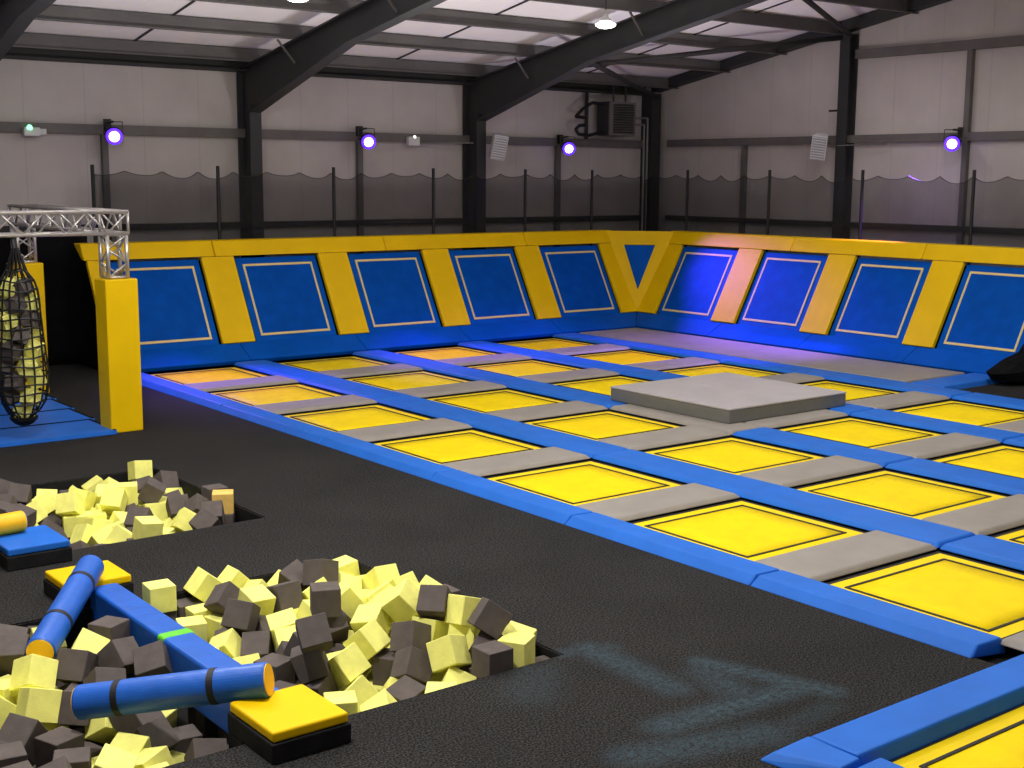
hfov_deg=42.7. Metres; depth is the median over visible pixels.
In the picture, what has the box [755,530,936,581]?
pad
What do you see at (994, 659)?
floor
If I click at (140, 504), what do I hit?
cube
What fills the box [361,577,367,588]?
cube
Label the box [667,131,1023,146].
wall rail
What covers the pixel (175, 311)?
trampoline
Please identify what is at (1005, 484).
pad
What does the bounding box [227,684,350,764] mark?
block
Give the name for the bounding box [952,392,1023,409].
pad
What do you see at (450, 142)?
conduit
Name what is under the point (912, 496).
trampoline
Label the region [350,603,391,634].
cube
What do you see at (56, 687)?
cube
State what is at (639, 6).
roof purlin
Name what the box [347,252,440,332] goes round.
trampoline
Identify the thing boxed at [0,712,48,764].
cube
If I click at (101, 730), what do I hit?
cube
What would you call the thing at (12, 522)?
log
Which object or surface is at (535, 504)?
pad
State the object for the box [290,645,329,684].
cube
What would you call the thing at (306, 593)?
cube
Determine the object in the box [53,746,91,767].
cube
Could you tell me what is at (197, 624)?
cube
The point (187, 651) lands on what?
beam
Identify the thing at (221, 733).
cube
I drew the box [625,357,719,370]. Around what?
pad
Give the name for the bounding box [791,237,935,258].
pad
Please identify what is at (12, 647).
cube
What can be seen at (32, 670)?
cube
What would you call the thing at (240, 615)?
cube
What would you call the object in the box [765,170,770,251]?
net post
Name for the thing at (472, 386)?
pad
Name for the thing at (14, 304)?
cube
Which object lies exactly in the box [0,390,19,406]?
cube
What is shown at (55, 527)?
cube
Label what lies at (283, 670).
cube
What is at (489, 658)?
cube
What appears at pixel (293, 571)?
cube
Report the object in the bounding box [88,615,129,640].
cube
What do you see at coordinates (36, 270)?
pillar
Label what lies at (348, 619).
cube
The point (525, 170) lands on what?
net post
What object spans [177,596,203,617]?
cube
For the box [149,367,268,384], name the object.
trampoline
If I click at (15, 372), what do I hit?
cube
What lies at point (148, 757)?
cube
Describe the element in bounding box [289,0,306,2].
lamp
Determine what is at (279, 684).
cube
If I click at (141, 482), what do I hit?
cube
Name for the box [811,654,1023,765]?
pad
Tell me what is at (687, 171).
net post
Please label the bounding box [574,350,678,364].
trampoline
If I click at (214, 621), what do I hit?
cube
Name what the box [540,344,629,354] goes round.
pad
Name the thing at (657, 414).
pad
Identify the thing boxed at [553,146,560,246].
vertical rail
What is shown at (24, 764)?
cube
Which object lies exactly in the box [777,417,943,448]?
trampoline
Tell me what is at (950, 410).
trampoline
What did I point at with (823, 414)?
pad
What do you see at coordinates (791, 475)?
pad
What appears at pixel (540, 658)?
cube
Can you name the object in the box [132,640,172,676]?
cube
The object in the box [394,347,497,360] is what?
trampoline
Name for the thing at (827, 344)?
pad
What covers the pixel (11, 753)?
cube
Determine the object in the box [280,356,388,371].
trampoline
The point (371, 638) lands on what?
cube
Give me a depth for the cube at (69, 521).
12.05 m
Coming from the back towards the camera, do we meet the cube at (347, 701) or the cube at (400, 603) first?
the cube at (400, 603)
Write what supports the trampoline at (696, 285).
on the pad at (681, 325)
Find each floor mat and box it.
[0,394,55,402]
[0,398,74,414]
[0,408,94,427]
[0,419,117,447]
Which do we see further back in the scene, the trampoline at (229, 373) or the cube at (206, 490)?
the trampoline at (229, 373)
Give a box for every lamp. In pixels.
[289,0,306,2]
[595,0,615,28]
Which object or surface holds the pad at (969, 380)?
on the floor at (994, 659)
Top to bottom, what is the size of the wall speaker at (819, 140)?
0.548 m
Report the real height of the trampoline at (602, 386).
0.063 m
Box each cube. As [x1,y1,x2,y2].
[0,277,16,297]
[0,311,18,329]
[0,327,14,342]
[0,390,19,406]
[0,478,12,493]
[0,494,17,504]
[0,500,15,513]
[0,623,28,635]
[0,634,29,676]
[0,674,16,704]
[0,697,16,728]
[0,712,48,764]
[0,741,27,767]
[2,341,20,361]
[2,360,16,374]
[2,760,32,767]
[3,294,27,313]
[3,370,26,381]
[4,375,23,390]
[5,503,36,526]
[7,483,31,504]
[9,654,58,692]
[12,277,34,296]
[12,326,30,344]
[12,404,34,417]
[15,687,61,723]
[16,356,37,375]
[16,686,60,704]
[19,311,39,326]
[19,388,41,405]
[22,326,41,340]
[24,293,38,309]
[24,339,44,360]
[26,369,46,388]
[26,499,47,522]
[27,625,37,634]
[28,490,55,514]
[30,627,66,653]
[34,726,84,767]
[36,359,41,370]
[36,489,56,498]
[38,518,62,532]
[38,756,71,767]
[41,723,58,730]
[46,512,62,527]
[52,690,89,725]
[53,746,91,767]
[55,491,84,516]
[56,648,98,682]
[56,681,65,687]
[58,530,70,543]
[59,490,68,493]
[59,682,82,689]
[62,513,84,537]
[64,682,81,729]
[69,487,96,510]
[70,524,99,543]
[70,540,91,549]
[71,628,109,666]
[73,726,104,746]
[81,475,102,490]
[83,667,125,683]
[84,510,106,519]
[84,739,102,757]
[85,518,112,528]
[85,717,117,743]
[87,524,112,546]
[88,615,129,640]
[93,743,138,767]
[94,504,111,519]
[95,484,115,504]
[97,636,138,673]
[99,487,127,513]
[100,477,117,483]
[101,521,125,528]
[104,524,131,543]
[108,711,163,733]
[109,511,126,522]
[110,732,150,754]
[116,481,137,505]
[124,506,153,527]
[125,503,135,511]
[126,672,136,678]
[127,460,152,480]
[132,475,149,503]
[132,516,163,539]
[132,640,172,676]
[133,714,179,750]
[134,746,174,767]
[136,493,143,506]
[138,477,166,503]
[142,579,176,612]
[143,502,166,520]
[146,761,168,767]
[152,470,179,487]
[158,496,166,511]
[162,517,171,526]
[162,527,175,534]
[162,709,177,727]
[163,490,180,496]
[164,487,182,493]
[164,611,176,620]
[166,494,188,518]
[170,507,195,531]
[170,750,184,763]
[173,724,202,753]
[176,615,207,641]
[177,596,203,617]
[183,493,209,513]
[183,567,222,602]
[184,738,227,760]
[185,603,211,616]
[188,707,195,726]
[189,507,221,529]
[196,710,217,737]
[201,483,227,500]
[201,500,224,524]
[204,581,239,614]
[204,614,222,642]
[209,628,241,657]
[212,489,233,513]
[214,627,241,637]
[217,565,249,588]
[218,727,227,739]
[221,598,260,631]
[224,510,235,523]
[232,653,259,664]
[238,584,275,615]
[240,630,273,657]
[243,579,268,587]
[253,653,294,683]
[255,614,273,644]
[266,580,303,612]
[266,608,296,646]
[267,569,280,585]
[274,625,295,651]
[274,680,295,689]
[276,641,297,677]
[278,559,307,591]
[283,631,326,656]
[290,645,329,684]
[295,600,311,618]
[295,612,332,653]
[296,671,337,696]
[302,577,326,599]
[303,559,338,586]
[310,581,340,617]
[323,690,357,714]
[326,642,342,653]
[326,650,354,690]
[327,610,348,642]
[328,642,370,689]
[333,555,359,575]
[334,643,368,675]
[338,571,361,588]
[339,580,364,618]
[341,609,352,629]
[342,630,353,642]
[343,619,389,659]
[344,675,378,711]
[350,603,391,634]
[353,589,372,593]
[357,589,368,603]
[360,688,396,710]
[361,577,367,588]
[363,666,372,680]
[364,563,399,589]
[366,580,389,600]
[369,631,390,665]
[369,679,382,691]
[371,585,395,622]
[372,648,394,685]
[381,578,418,621]
[381,677,398,689]
[386,675,425,700]
[389,571,418,586]
[390,620,430,652]
[390,646,431,684]
[412,616,449,640]
[416,584,451,620]
[417,575,441,588]
[425,682,457,693]
[426,634,471,671]
[430,672,445,681]
[441,666,476,683]
[442,584,460,594]
[444,594,480,626]
[448,623,479,648]
[459,664,478,678]
[467,597,512,639]
[468,630,502,659]
[472,640,512,677]
[497,631,534,668]
[502,621,536,641]
[535,655,549,662]
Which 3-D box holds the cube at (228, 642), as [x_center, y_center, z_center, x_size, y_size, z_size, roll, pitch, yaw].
[-1.964,1.835,8.990,0.259,0.304,0.263,2,9,7]
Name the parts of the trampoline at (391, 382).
frame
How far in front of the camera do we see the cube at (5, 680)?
8.07 m
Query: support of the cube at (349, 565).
in the floor at (663, 662)
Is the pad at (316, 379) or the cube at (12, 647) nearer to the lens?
the cube at (12, 647)
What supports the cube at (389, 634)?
in the floor at (663, 662)
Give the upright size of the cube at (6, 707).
0.295 m
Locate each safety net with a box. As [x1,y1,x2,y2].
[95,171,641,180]
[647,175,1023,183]
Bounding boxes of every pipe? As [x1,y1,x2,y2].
[635,124,644,230]
[636,117,648,230]
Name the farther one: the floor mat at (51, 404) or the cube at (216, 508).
the floor mat at (51, 404)
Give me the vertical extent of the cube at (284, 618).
0.268 m
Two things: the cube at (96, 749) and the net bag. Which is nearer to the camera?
the cube at (96, 749)
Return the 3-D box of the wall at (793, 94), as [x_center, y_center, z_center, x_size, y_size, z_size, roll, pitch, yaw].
[11.163,-3.352,19.618,0.100,7.954,25.600,-7,11,-37]
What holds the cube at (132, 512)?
in the floor at (663, 662)
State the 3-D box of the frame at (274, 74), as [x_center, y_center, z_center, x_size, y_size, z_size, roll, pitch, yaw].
[2.900,-2.583,13.313,0.461,7.103,25.452,-7,11,-37]
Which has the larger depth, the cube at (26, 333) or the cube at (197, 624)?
the cube at (26, 333)
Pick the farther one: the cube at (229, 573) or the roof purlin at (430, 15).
the roof purlin at (430, 15)
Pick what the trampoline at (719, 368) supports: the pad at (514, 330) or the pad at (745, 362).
the pad at (745, 362)
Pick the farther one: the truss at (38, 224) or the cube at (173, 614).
the truss at (38, 224)
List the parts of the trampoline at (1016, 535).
frame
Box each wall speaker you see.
[489,132,508,160]
[810,133,827,160]
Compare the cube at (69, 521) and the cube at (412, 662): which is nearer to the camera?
the cube at (412, 662)
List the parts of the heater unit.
casing, frame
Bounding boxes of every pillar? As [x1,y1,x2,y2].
[7,262,49,391]
[94,277,142,432]
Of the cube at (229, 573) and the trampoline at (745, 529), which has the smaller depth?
the cube at (229, 573)
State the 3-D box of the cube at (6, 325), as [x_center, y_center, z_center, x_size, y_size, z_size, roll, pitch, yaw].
[-5.696,-0.726,14.764,0.195,0.226,0.203,8,12,40]
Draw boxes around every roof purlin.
[12,33,678,88]
[34,5,730,72]
[191,0,787,54]
[528,0,843,34]
[813,0,918,13]
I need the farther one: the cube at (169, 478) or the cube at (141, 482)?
the cube at (169, 478)
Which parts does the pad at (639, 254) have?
triangle panel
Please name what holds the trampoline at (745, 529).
on the floor at (994, 659)
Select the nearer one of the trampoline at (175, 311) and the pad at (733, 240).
the trampoline at (175, 311)
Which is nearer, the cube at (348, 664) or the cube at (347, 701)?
the cube at (347, 701)
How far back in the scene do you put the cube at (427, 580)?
9.16 m
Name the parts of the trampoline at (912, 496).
frame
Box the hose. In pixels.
[574,101,603,136]
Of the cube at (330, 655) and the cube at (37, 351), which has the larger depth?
the cube at (37, 351)
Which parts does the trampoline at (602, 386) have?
frame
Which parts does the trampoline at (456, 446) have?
frame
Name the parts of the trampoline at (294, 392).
frame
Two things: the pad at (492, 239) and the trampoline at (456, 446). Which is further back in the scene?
the pad at (492, 239)
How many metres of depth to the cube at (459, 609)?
8.64 m
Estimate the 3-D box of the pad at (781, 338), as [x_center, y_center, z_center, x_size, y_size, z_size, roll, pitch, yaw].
[4.607,-0.891,24.363,0.494,0.297,2.192,-7,11,-37]
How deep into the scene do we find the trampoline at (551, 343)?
24.29 m
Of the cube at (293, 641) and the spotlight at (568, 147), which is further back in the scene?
the spotlight at (568, 147)
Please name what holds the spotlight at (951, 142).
attached to the wall rail at (992, 135)
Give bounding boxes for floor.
[0,364,1023,767]
[77,317,1023,664]
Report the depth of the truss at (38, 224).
16.73 m
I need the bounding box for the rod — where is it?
[584,92,588,138]
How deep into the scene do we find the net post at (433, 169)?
25.17 m
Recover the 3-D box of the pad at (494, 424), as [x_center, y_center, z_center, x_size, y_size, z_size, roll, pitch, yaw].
[-0.238,0.487,16.234,0.592,0.049,4.376,-7,11,-37]
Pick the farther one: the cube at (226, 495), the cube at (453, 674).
the cube at (226, 495)
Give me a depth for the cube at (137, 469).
13.55 m
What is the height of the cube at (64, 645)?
0.272 m
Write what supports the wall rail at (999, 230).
attached to the wall at (793, 94)
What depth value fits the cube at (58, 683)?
8.35 m
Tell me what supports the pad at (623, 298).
on the pad at (577, 324)
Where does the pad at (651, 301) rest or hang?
on the pad at (681, 325)
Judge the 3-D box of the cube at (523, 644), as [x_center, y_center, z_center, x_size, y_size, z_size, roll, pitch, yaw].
[0.028,1.726,8.435,0.192,0.192,0.192,4,10,21]
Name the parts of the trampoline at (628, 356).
frame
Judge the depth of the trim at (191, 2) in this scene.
20.10 m
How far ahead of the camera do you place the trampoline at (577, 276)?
26.62 m
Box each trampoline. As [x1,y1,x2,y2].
[110,259,218,349]
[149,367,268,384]
[210,384,342,405]
[234,255,336,340]
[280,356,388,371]
[282,404,432,431]
[345,371,469,390]
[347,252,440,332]
[372,429,543,463]
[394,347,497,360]
[427,389,566,412]
[448,248,534,324]
[468,360,580,376]
[486,460,684,505]
[498,338,595,350]
[522,411,682,440]
[539,245,618,317]
[553,376,648,395]
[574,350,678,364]
[630,499,866,560]
[642,437,824,474]
[657,247,737,320]
[661,364,780,376]
[737,252,827,331]
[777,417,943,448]
[793,469,1008,519]
[802,381,901,400]
[826,551,1023,654]
[829,258,931,343]
[889,400,1023,426]
[890,704,1023,767]
[931,445,1023,478]
[937,265,1023,356]
[990,527,1023,544]
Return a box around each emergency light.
[22,125,46,135]
[406,135,419,145]
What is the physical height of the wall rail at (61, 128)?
0.160 m
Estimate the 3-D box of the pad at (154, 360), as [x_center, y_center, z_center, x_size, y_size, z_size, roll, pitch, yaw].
[-5.300,-0.416,20.969,2.192,0.297,0.494,-7,11,-37]
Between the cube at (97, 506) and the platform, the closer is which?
the cube at (97, 506)
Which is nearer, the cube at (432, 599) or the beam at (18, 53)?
the cube at (432, 599)
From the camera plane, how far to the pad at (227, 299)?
21.89 m
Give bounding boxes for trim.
[133,1,195,40]
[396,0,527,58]
[586,0,792,72]
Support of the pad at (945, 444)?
on the floor at (994, 659)
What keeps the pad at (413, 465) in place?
on the floor at (994, 659)
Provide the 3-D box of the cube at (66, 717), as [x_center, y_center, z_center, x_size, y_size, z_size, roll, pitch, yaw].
[-2.625,1.922,7.767,0.240,0.281,0.248,-7,12,-38]
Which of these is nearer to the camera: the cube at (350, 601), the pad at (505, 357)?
the cube at (350, 601)
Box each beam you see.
[2,47,646,95]
[90,583,278,732]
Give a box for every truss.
[0,209,129,237]
[7,204,121,231]
[10,225,36,262]
[98,235,129,278]
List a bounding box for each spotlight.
[103,119,122,144]
[356,126,375,148]
[557,135,574,154]
[944,127,962,150]
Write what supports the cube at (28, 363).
in the net bag
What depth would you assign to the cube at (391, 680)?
8.38 m
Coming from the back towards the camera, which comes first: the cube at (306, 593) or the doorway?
the doorway
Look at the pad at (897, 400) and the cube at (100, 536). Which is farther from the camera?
the pad at (897, 400)
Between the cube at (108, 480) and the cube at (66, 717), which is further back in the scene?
the cube at (108, 480)
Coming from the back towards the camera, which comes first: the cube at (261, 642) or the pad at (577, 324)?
the pad at (577, 324)
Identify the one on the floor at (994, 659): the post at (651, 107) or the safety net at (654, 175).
the post at (651, 107)
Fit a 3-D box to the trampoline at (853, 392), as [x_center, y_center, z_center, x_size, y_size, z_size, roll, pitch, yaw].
[4.646,0.147,18.977,1.675,0.063,1.596,-7,11,-37]
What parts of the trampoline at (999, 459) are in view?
frame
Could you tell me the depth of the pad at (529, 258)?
25.91 m
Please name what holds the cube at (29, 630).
on the floor at (663, 662)
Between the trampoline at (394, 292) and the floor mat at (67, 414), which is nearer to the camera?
the floor mat at (67, 414)
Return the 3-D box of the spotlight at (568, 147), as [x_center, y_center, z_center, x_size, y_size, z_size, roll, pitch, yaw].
[1.155,-5.000,27.366,0.328,0.433,0.595,-2,9,-13]
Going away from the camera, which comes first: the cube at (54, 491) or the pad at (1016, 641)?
the pad at (1016, 641)
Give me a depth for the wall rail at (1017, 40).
23.45 m
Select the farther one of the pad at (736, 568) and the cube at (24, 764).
the pad at (736, 568)
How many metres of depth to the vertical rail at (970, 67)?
23.28 m
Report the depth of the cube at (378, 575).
9.97 m
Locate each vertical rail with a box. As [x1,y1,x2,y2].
[100,134,112,262]
[356,141,363,253]
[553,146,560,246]
[738,146,747,249]
[955,49,975,261]
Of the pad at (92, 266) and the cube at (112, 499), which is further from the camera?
the pad at (92, 266)
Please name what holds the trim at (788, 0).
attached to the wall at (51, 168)
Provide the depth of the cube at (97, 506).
12.38 m
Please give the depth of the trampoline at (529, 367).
21.22 m
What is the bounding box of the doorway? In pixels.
[0,236,86,364]
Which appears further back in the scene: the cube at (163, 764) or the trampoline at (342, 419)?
the trampoline at (342, 419)
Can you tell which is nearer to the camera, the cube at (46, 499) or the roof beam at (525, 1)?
the cube at (46, 499)
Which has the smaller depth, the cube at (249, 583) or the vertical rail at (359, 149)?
the cube at (249, 583)
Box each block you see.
[0,525,72,571]
[43,560,133,606]
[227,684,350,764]
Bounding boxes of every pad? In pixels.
[74,240,213,260]
[86,261,105,305]
[140,343,249,372]
[141,372,239,409]
[183,375,298,391]
[200,256,255,343]
[209,236,385,255]
[217,403,342,442]
[234,360,410,402]
[239,334,366,360]
[252,395,376,414]
[317,252,368,334]
[317,363,422,377]
[318,435,455,479]
[337,418,471,441]
[352,350,627,408]
[355,326,469,350]
[375,232,525,250]
[379,396,626,457]
[393,380,506,397]
[420,249,470,326]
[430,470,592,523]
[435,353,531,365]
[440,447,589,476]
[457,319,561,341]
[457,341,644,374]
[485,401,606,421]
[514,246,560,319]
[517,368,619,382]
[522,230,610,245]
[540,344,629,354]
[550,312,635,333]
[552,333,740,362]
[565,512,779,584]
[577,483,739,521]
[580,328,964,382]
[593,449,974,547]
[598,243,636,312]
[598,425,729,450]
[607,231,673,310]
[610,404,761,434]
[622,369,873,415]
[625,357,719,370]
[636,312,721,336]
[637,244,683,313]
[669,231,798,250]
[708,323,811,349]
[711,248,763,323]
[722,358,971,398]
[733,427,913,466]
[739,455,882,486]
[742,409,847,427]
[751,570,1005,657]
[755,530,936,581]
[759,372,824,383]
[761,737,861,767]
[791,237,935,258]
[797,334,916,363]
[799,254,856,334]
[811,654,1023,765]
[846,391,949,409]
[850,409,1023,442]
[858,758,903,767]
[874,432,999,458]
[885,458,1023,494]
[902,260,964,347]
[902,347,1006,373]
[912,373,1005,389]
[921,494,1023,534]
[922,244,1023,265]
[940,534,1023,570]
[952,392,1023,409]
[987,419,1023,432]
[1000,631,1023,651]
[1003,436,1023,446]
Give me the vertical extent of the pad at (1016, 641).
0.047 m
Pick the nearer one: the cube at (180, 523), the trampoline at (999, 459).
the cube at (180, 523)
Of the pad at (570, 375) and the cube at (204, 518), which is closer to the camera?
the cube at (204, 518)
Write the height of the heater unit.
1.050 m
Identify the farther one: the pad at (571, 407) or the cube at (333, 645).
the pad at (571, 407)
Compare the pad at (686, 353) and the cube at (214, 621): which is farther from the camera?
the pad at (686, 353)
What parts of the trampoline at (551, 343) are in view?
frame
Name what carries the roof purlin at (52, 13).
on the frame at (274, 74)
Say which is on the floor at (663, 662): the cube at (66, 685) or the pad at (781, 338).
the cube at (66, 685)
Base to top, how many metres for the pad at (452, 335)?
0.297 m
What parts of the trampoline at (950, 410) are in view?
frame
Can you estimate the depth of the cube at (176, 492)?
12.96 m
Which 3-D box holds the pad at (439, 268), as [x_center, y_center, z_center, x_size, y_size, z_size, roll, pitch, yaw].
[-1.252,-1.813,24.616,0.590,1.411,0.817,-7,11,-37]
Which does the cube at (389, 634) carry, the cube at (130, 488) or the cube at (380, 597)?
the cube at (380, 597)
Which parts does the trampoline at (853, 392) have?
frame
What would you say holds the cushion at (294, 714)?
on the block at (294, 722)
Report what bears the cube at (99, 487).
in the floor at (663, 662)
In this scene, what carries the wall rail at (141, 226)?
attached to the wall at (51, 168)
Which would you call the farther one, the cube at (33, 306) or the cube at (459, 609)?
the cube at (33, 306)
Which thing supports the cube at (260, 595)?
on the cube
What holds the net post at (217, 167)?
on the floor at (994, 659)
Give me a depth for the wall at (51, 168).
24.01 m
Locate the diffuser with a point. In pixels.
(604, 25)
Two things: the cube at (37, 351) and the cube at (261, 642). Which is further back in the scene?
the cube at (37, 351)
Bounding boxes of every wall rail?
[0,121,642,147]
[0,215,640,231]
[665,215,1023,234]
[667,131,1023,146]
[855,35,1023,58]
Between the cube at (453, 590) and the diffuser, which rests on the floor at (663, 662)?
the cube at (453, 590)
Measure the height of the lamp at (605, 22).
0.825 m
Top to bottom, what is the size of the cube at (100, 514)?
0.192 m
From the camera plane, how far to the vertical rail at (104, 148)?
21.80 m
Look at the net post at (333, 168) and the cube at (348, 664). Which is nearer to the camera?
the cube at (348, 664)
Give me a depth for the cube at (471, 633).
8.63 m
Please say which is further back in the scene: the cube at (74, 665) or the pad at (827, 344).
the pad at (827, 344)
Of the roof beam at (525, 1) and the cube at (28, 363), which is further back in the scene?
the roof beam at (525, 1)
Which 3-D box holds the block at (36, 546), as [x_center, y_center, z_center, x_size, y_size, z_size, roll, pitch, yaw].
[-3.911,1.559,10.603,0.510,0.665,0.610,-7,11,-37]
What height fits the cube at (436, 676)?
0.192 m
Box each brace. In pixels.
[586,35,842,67]
[591,62,658,98]
[802,0,852,37]
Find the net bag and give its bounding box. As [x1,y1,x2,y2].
[0,238,49,426]
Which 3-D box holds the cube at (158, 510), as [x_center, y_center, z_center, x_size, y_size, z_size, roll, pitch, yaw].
[-3.412,1.235,12.501,0.192,0.232,0.232,-3,10,-21]
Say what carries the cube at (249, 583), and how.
on the floor at (663, 662)
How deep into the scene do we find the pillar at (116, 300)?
15.62 m
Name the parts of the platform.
panel, panel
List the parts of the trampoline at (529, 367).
frame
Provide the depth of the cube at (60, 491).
12.90 m
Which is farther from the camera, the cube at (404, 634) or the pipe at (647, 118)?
the pipe at (647, 118)
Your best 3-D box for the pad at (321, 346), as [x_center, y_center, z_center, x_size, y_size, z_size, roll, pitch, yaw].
[-3.551,-0.616,22.304,2.212,0.297,0.494,-7,11,-37]
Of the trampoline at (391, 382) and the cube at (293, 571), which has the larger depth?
the trampoline at (391, 382)
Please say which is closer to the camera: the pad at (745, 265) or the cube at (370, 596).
the cube at (370, 596)
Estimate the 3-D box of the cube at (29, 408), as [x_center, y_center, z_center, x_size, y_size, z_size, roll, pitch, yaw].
[-5.609,0.314,15.031,0.195,0.211,0.184,2,9,13]
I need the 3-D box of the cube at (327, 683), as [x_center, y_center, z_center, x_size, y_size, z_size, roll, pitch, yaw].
[-1.242,1.950,8.294,0.222,0.259,0.236,4,10,24]
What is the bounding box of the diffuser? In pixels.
[595,22,615,28]
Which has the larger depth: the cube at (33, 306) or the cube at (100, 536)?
the cube at (33, 306)
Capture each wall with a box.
[0,59,659,316]
[656,0,1023,313]
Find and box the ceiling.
[23,0,876,77]
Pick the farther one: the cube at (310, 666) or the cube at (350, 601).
the cube at (350, 601)
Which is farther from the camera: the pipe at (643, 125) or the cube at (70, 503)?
the pipe at (643, 125)
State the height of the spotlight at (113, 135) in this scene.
0.430 m
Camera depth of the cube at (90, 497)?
12.30 m
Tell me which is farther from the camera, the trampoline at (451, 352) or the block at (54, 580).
the trampoline at (451, 352)
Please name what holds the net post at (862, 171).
on the floor at (994, 659)
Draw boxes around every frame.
[0,0,55,60]
[82,246,635,372]
[236,0,446,257]
[463,0,767,249]
[736,253,966,347]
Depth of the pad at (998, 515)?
11.76 m
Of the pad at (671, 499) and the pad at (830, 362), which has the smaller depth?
the pad at (671, 499)
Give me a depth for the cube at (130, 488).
12.46 m
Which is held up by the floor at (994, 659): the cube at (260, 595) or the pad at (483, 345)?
the pad at (483, 345)
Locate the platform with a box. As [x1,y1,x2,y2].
[610,372,845,423]
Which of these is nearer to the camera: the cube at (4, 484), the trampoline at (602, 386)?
the cube at (4, 484)
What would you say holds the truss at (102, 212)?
attached to the truss at (38, 224)
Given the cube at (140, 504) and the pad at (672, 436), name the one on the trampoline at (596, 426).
the pad at (672, 436)
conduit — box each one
[420,142,472,143]
[837,143,886,145]
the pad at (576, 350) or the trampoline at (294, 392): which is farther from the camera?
the pad at (576, 350)
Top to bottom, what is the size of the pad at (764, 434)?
0.049 m
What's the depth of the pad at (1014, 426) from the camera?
16.11 m
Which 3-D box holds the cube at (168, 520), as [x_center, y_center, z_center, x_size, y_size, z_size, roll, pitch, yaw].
[-3.261,1.413,12.328,0.260,0.315,0.285,3,9,14]
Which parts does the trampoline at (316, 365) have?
frame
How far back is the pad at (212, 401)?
18.31 m
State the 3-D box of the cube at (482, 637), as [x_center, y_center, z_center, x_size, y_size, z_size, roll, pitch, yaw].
[-0.165,1.726,8.522,0.262,0.318,0.290,5,10,28]
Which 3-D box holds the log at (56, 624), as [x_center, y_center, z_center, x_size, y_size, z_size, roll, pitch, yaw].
[-2.999,1.499,8.830,0.197,0.353,1.313,0,9,-4]
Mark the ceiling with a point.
(795, 8)
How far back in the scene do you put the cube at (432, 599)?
8.74 m
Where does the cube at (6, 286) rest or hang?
in the net bag
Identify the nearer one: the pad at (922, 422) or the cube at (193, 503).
the cube at (193, 503)
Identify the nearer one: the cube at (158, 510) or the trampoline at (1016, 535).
the trampoline at (1016, 535)
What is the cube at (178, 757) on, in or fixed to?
on the floor at (663, 662)
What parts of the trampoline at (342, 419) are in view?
frame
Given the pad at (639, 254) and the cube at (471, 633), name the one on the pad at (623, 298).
the pad at (639, 254)
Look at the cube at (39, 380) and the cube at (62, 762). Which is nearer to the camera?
the cube at (62, 762)
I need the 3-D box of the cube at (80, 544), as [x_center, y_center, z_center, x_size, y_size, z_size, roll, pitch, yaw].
[-3.778,1.504,11.390,0.271,0.310,0.262,0,9,-1]
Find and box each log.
[0,511,27,535]
[25,555,103,658]
[71,662,273,719]
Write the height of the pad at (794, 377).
0.047 m
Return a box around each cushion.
[0,525,69,556]
[45,560,130,588]
[230,684,347,742]
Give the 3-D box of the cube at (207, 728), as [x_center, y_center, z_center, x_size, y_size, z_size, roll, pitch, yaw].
[-1.867,2.135,8.232,0.192,0.192,0.192,-5,10,-29]
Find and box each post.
[90,165,97,260]
[216,166,220,256]
[332,167,335,252]
[432,168,434,233]
[524,169,526,231]
[590,170,593,245]
[639,93,660,230]
[684,170,688,246]
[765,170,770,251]
[829,34,858,254]
[857,170,864,258]
[967,170,975,264]
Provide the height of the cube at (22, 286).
0.248 m
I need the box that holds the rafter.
[651,0,951,92]
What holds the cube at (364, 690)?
on the floor at (663, 662)
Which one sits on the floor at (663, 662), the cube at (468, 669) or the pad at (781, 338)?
the cube at (468, 669)
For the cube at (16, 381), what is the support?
in the net bag
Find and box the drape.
[986,344,1023,381]
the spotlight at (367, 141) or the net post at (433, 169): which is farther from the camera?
the net post at (433, 169)
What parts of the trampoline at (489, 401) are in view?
frame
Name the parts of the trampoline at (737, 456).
frame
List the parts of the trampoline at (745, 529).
frame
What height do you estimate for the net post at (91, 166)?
3.219 m
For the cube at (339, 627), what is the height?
0.299 m
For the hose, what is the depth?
27.46 m
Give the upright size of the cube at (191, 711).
0.192 m
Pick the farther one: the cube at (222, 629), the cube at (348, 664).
the cube at (222, 629)
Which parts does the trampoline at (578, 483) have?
frame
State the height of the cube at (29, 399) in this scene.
0.220 m
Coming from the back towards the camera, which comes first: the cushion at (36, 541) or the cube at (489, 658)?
the cushion at (36, 541)
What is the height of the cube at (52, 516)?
0.314 m
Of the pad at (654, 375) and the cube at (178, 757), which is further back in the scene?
the pad at (654, 375)
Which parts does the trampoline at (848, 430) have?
frame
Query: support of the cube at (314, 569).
in the floor at (663, 662)
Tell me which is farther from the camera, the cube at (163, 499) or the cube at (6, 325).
the cube at (6, 325)
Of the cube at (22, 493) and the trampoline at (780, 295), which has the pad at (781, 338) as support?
the trampoline at (780, 295)
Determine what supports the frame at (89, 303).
on the floor at (994, 659)
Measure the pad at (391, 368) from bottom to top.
0.047 m
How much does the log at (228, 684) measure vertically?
0.372 m
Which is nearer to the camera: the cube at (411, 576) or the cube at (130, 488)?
the cube at (411, 576)
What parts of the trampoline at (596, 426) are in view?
frame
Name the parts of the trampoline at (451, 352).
frame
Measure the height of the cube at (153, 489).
0.279 m
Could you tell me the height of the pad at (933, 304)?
1.411 m
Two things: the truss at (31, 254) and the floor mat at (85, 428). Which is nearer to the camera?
the floor mat at (85, 428)
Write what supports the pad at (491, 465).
on the trampoline at (456, 446)
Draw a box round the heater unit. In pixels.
[597,85,635,135]
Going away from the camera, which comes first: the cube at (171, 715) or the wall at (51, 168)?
the cube at (171, 715)
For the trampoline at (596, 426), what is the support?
on the floor at (994, 659)
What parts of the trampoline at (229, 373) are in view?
frame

